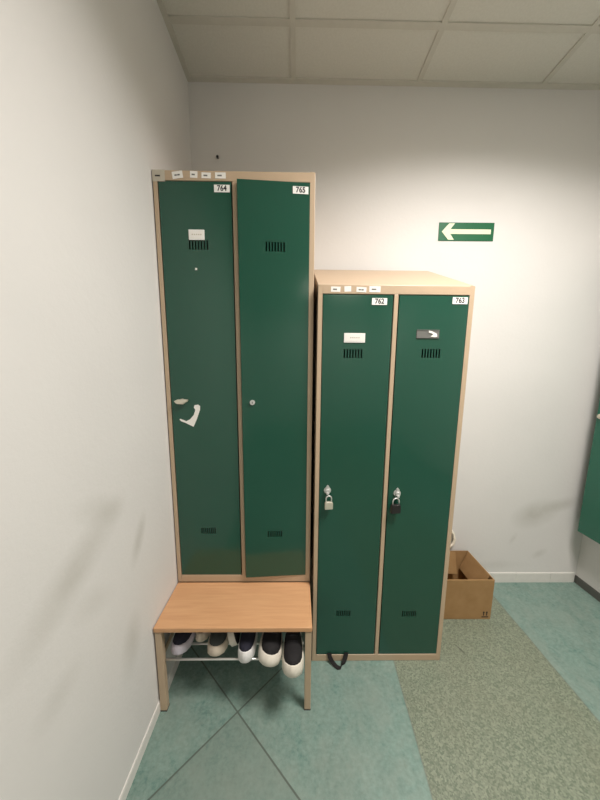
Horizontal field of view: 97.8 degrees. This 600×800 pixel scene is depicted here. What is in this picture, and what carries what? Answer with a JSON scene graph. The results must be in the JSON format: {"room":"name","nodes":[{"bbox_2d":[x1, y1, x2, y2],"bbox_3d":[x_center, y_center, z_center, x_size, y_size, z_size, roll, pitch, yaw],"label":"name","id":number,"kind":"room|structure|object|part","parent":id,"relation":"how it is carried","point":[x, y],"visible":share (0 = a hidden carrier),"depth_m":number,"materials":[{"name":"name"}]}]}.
{"room":"changing room","nodes":[
{"label":"changing room","id":0,"kind":"room"},
{"bbox_2d":[0,0,191,799],"bbox_3d":[-0.579,0.157,-1.107,0.100,2.745,5.400,0,8,-1],"label":"wall","id":1,"kind":"structure","parent":0,"point":[94,99],"depth_m":0.66,"materials":[{"name":"paint"}]},
{"bbox_2d":[119,654,182,799],"bbox_3d":[-0.537,1.496,-0.925,0.005,0.045,5.186,0,8,-1],"label":"baseboard","id":2,"kind":"structure","parent":1,"relation":"attached to","point":[129,781],"depth_m":0.94,"materials":[{"name":"white plastic"}]},
{"bbox_2d":[156,0,599,89],"bbox_3d":[0.650,-1.190,-1.282,2.337,0.008,5.200,0,8,-1],"label":"trim","id":3,"kind":"structure","parent":1,"relation":"attached to","point":[190,78],"depth_m":1.27,"materials":[{"name":"white metal"}]},
{"bbox_2d":[126,582,599,799],"bbox_3d":[0.629,1.549,-0.899,2.537,0.050,5.400,0,8,-1],"label":"floor","id":4,"kind":"structure","parent":0,"point":[509,708],"depth_m":1.02,"materials":[{"name":"teal tile"}]},
{"bbox_2d":[153,581,311,711],"bbox_3d":[-0.259,1.013,1.308,0.602,0.386,0.586,0,8,-1],"label":"bench","id":5,"kind":"object","parent":4,"relation":"on","point":[221,606],"visible":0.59,"depth_m":1.05,"materials":[{"name":"brown wood"}]},
{"bbox_3d":[-0.542,1.062,1.030,0.025,0.356,0.022,0,8,-1],"label":"leg","id":6,"kind":"part","parent":5,"relation":"part of","materials":[{"name":"beige paint"}]},
{"bbox_3d":[-0.551,0.982,1.300,0.006,0.020,0.521,0,8,-1],"label":"rack rail","id":7,"kind":"part","parent":5,"relation":"part of","materials":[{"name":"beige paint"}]},
{"bbox_2d":[171,632,195,654],"bbox_3d":[-0.482,0.953,1.157,0.080,0.090,0.270,1,8,1],"label":"shoe","id":8,"kind":"object","parent":5,"relation":"on","point":[181,642],"visible":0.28,"depth_m":1.04,"materials":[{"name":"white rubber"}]},
{"bbox_2d":[195,632,210,641],"bbox_3d":[-0.413,0.949,1.196,0.062,0.088,0.250,0,8,-1],"label":"shoe","id":9,"kind":"object","parent":5,"relation":"on","point":[200,636],"visible":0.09,"depth_m":1.08,"materials":[{"name":"beige rubber"}]},
{"bbox_2d":[207,632,228,656],"bbox_3d":[-0.338,0.955,1.153,0.084,0.090,0.270,0,8,-2],"label":"shoe","id":10,"kind":"object","parent":5,"relation":"on","point":[218,642],"visible":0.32,"depth_m":1.04,"materials":[{"name":"beige rubber"}]},
{"bbox_2d":[152,169,315,581],"bbox_3d":[-0.251,-0.117,1.255,0.602,1.871,0.418,0,8,-1],"label":"locker","id":11,"kind":"object","parent":5,"relation":"on","point":[235,249],"visible":1,"depth_m":1.06,"materials":[{"name":"green metal"}]},
{"bbox_3d":[-0.485,0.007,1.073,0.055,0.024,0.020,0,8,-1],"label":"lever handle","id":12,"kind":"part","parent":11,"relation":"part of","materials":[{"name":"beige metal"}]},
{"bbox_2d":[188,239,208,250],"bbox_3d":[-0.388,-0.593,1.001,0.078,0.042,0.001,0,8,-1],"label":"vent","id":13,"kind":"object","parent":11,"relation":"attached to","point":[188,239],"depth_m":1.00,"materials":[{"name":"green metal"}]},
{"bbox_3d":[-0.397,-0.008,1.091,0.268,1.621,0.018,0,8,-1],"label":"door","id":14,"kind":"part","parent":11,"relation":"part of","materials":[{"name":"green paint"}]},
{"bbox_2d":[201,527,215,533],"bbox_3d":[-0.407,0.582,1.166,0.066,0.036,0.001,0,8,-1],"label":"vent","id":15,"kind":"object","parent":11,"relation":"attached to","point":[201,527],"depth_m":1.16,"materials":[{"name":"green metal"}]},
{"bbox_3d":[-0.290,-0.786,0.973,0.058,0.025,0.002,0,8,-1],"label":"number plate","id":16,"kind":"part","parent":11,"relation":"part of","materials":[{"name":"white plastic"}]},
{"bbox_3d":[-0.103,-0.005,1.085,0.268,1.621,0.018,0,8,-4],"label":"door","id":17,"kind":"part","parent":11,"relation":"part of","materials":[{"name":"green paint"}]},
{"bbox_2d":[267,530,281,537],"bbox_3d":[-0.111,0.593,1.160,0.066,0.036,0.001,0,8,-4],"label":"vent","id":18,"kind":"object","parent":11,"relation":"attached to","point":[268,530],"depth_m":1.16,"materials":[{"name":"green metal"}]},
{"bbox_2d":[265,240,285,252],"bbox_3d":[-0.094,-0.583,0.996,0.078,0.042,0.001,0,8,-4],"label":"vent","id":19,"kind":"object","parent":11,"relation":"attached to","point":[267,241],"depth_m":1.00,"materials":[{"name":"green metal"}]},
{"bbox_3d":[0.002,-0.780,0.973,0.058,0.025,0.002,0,8,-4],"label":"number plate","id":20,"kind":"part","parent":11,"relation":"part of","materials":[{"name":"white plastic"}]},
{"bbox_2d":[227,632,240,646],"bbox_3d":[-0.271,0.956,1.165,0.055,0.076,0.250,1,8,2],"label":"shoe","id":21,"kind":"object","parent":5,"relation":"on","point":[233,637],"visible":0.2,"depth_m":1.05,"materials":[{"name":"white rubber"}]},
{"bbox_3d":[-0.257,0.846,1.287,0.598,0.048,0.582,0,8,-1],"label":"seat frame","id":22,"kind":"part","parent":5,"relation":"part of","materials":[{"name":"beige paint"}]},
{"bbox_2d":[238,632,257,662],"bbox_3d":[-0.212,0.955,1.130,0.070,0.098,0.270,1,8,1],"label":"shoe","id":23,"kind":"object","parent":5,"relation":"on","point":[247,645],"visible":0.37,"depth_m":1.02,"materials":[{"name":"white rubber"}]},
{"bbox_2d":[258,632,282,666],"bbox_3d":[-0.110,0.956,1.113,0.097,0.099,0.271,1,8,6],"label":"shoe","id":24,"kind":"object","parent":5,"relation":"on","point":[271,643],"visible":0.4,"depth_m":1.01,"materials":[{"name":"white rubber"}]},
{"bbox_2d":[282,632,303,677],"bbox_3d":[-0.028,0.963,1.085,0.086,0.098,0.270,0,8,-1],"label":"shoe","id":25,"kind":"object","parent":5,"relation":"on","point":[293,652],"visible":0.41,"depth_m":0.99,"materials":[{"name":"white rubber"}]},
{"bbox_3d":[0.031,1.065,1.037,0.025,0.356,0.022,0,8,-1],"label":"leg","id":26,"kind":"part","parent":5,"relation":"part of","materials":[{"name":"beige paint"}]},
{"bbox_2d":[309,270,474,660],"bbox_3d":[0.362,0.277,1.286,0.602,1.863,0.414,0,8,-1],"label":"locker","id":27,"kind":"object","parent":4,"relation":"on","point":[391,348],"visible":1,"depth_m":1.10,"materials":[{"name":"green metal"}]},
{"bbox_2d":[324,495,332,509],"bbox_3d":[0.120,0.428,1.097,0.034,0.060,0.014,0,8,-6],"label":"padlock","id":28,"kind":"object","parent":27,"relation":"hanging from","point":[328,505],"visible":1,"depth_m":1.09,"materials":[{"name":"silver metal"}]},
{"bbox_2d":[327,652,347,669],"bbox_3d":[0.176,1.200,1.204,0.100,0.046,0.036,0,8,-1],"label":"strap","id":29,"kind":"object","parent":27,"relation":"hanging from","point":[345,656],"visible":1,"depth_m":1.21,"materials":[{"name":"black fabric"}]},
{"bbox_2d":[336,610,350,616],"bbox_3d":[0.198,0.972,1.194,0.066,0.036,0.001,0,8,-1],"label":"vent","id":30,"kind":"object","parent":27,"relation":"attached to","point":[336,610],"depth_m":1.19,"materials":[{"name":"green metal"}]},
{"bbox_2d":[343,348,362,358],"bbox_3d":[0.208,-0.182,1.032,0.078,0.042,0.001,0,8,-1],"label":"vent","id":31,"kind":"object","parent":27,"relation":"attached to","point":[343,348],"depth_m":1.03,"materials":[{"name":"green metal"}]},
{"bbox_3d":[0.217,0.391,1.121,0.268,1.604,0.018,0,8,-1],"label":"door","id":32,"kind":"part","parent":27,"relation":"part of","materials":[{"name":"green paint"}]},
{"bbox_3d":[0.305,-0.378,1.004,0.058,0.025,0.002,0,8,-1],"label":"number plate","id":33,"kind":"part","parent":27,"relation":"part of","materials":[{"name":"white plastic"}]},
{"bbox_2d":[390,498,400,513],"bbox_3d":[0.403,0.444,1.103,0.040,0.068,0.014,0,8,-7],"label":"padlock","id":34,"kind":"object","parent":27,"relation":"hanging from","point":[395,508],"visible":1,"depth_m":1.10,"materials":[{"name":"black metal"}]},
{"bbox_2d":[402,610,415,616],"bbox_3d":[0.498,0.978,1.198,0.066,0.036,0.001,0,8,-1],"label":"vent","id":35,"kind":"object","parent":27,"relation":"attached to","point":[402,610],"depth_m":1.20,"materials":[{"name":"green metal"}]},
{"bbox_3d":[0.510,0.393,1.124,0.268,1.604,0.018,0,8,-1],"label":"door","id":36,"kind":"part","parent":27,"relation":"part of","materials":[{"name":"green paint"}]},
{"bbox_2d":[421,348,440,358],"bbox_3d":[0.517,-0.184,1.036,0.078,0.042,0.001,0,8,-1],"label":"vent","id":37,"kind":"object","parent":27,"relation":"attached to","point":[421,348],"depth_m":1.03,"materials":[{"name":"green metal"}]},
{"bbox_3d":[0.616,-0.382,1.007,0.058,0.025,0.002,0,8,-1],"label":"number plate","id":38,"kind":"part","parent":27,"relation":"part of","materials":[{"name":"white plastic"}]},
{"bbox_2d":[444,551,494,618],"bbox_3d":[0.850,1.065,1.526,0.385,0.240,0.226,0,8,-1],"label":"cardboard box","id":39,"kind":"object","parent":4,"relation":"on","point":[470,588],"visible":0.61,"depth_m":1.42,"materials":[{"name":"brown cardboard"}]},
{"bbox_2d":[163,0,599,83],"bbox_3d":[0.650,-1.219,-1.286,2.537,0.050,5.400,0,8,-1],"label":"ceiling","id":40,"kind":"structure","parent":0,"point":[213,50],"depth_m":1.12,"materials":[{"name":"tile"}]},
{"bbox_2d":[168,0,599,83],"bbox_3d":[0.650,-1.192,-1.282,2.337,0.006,5.200,0,8,-1],"label":"grid","id":41,"kind":"object","parent":40,"relation":"attached to","point":[291,21],"depth_m":1.06,"materials":[{"name":"white metal"}]},
{"bbox_2d":[188,82,599,581],"bbox_3d":[0.610,-0.203,1.532,2.337,2.745,0.100,0,8,-1],"label":"wall","id":42,"kind":"structure","parent":0,"point":[390,164],"depth_m":1.39,"materials":[{"name":"paint"}]},
{"bbox_2d":[450,530,455,547],"bbox_3d":[0.926,0.849,1.620,0.076,0.168,0.018,1,8,5],"label":"cable","id":43,"kind":"object","parent":42,"relation":"attached to","point":[453,533],"visible":0.43,"depth_m":1.61,"materials":[{"name":"white plastic"}]},
{"bbox_2d":[438,222,494,240],"bbox_3d":[0.880,-0.890,1.386,0.294,0.090,0.004,0,8,-1],"label":"direction sign","id":44,"kind":"object","parent":42,"relation":"attached to","point":[448,231],"visible":1,"depth_m":1.38,"materials":[{"name":"green plastic"}]},
{"bbox_2d":[488,572,574,581],"bbox_3d":[0.600,1.130,1.665,2.311,0.068,0.005,0,8,-1],"label":"baseboard","id":45,"kind":"structure","parent":42,"relation":"attached to","point":[497,576],"depth_m":1.67,"materials":[{"name":"white plastic"}]},
{"bbox_2d":[576,534,599,592],"bbox_3d":[1.858,0.172,-1.078,0.100,2.745,5.400,0,8,-1],"label":"wall","id":46,"kind":"structure","parent":0,"point":[588,566],"depth_m":1.60,"materials":[{"name":"paint"}]},
{"bbox_2d":[574,575,599,601],"bbox_3d":[1.795,1.506,-0.891,0.005,0.050,5.198,0,8,-1],"label":"baseboard","id":47,"kind":"structure","parent":46,"relation":"attached to","point":[577,580],"depth_m":1.61,"materials":[{"name":"grey plastic"}]},
{"bbox_2d":[578,400,599,543],"bbox_3d":[1.716,0.098,0.860,0.136,1.548,1.200,0,8,-1],"label":"locker","id":48,"kind":"object","parent":46,"relation":"attached to","point":[589,521],"visible":1,"depth_m":1.48,"materials":[{"name":"green metal"}]}
]}

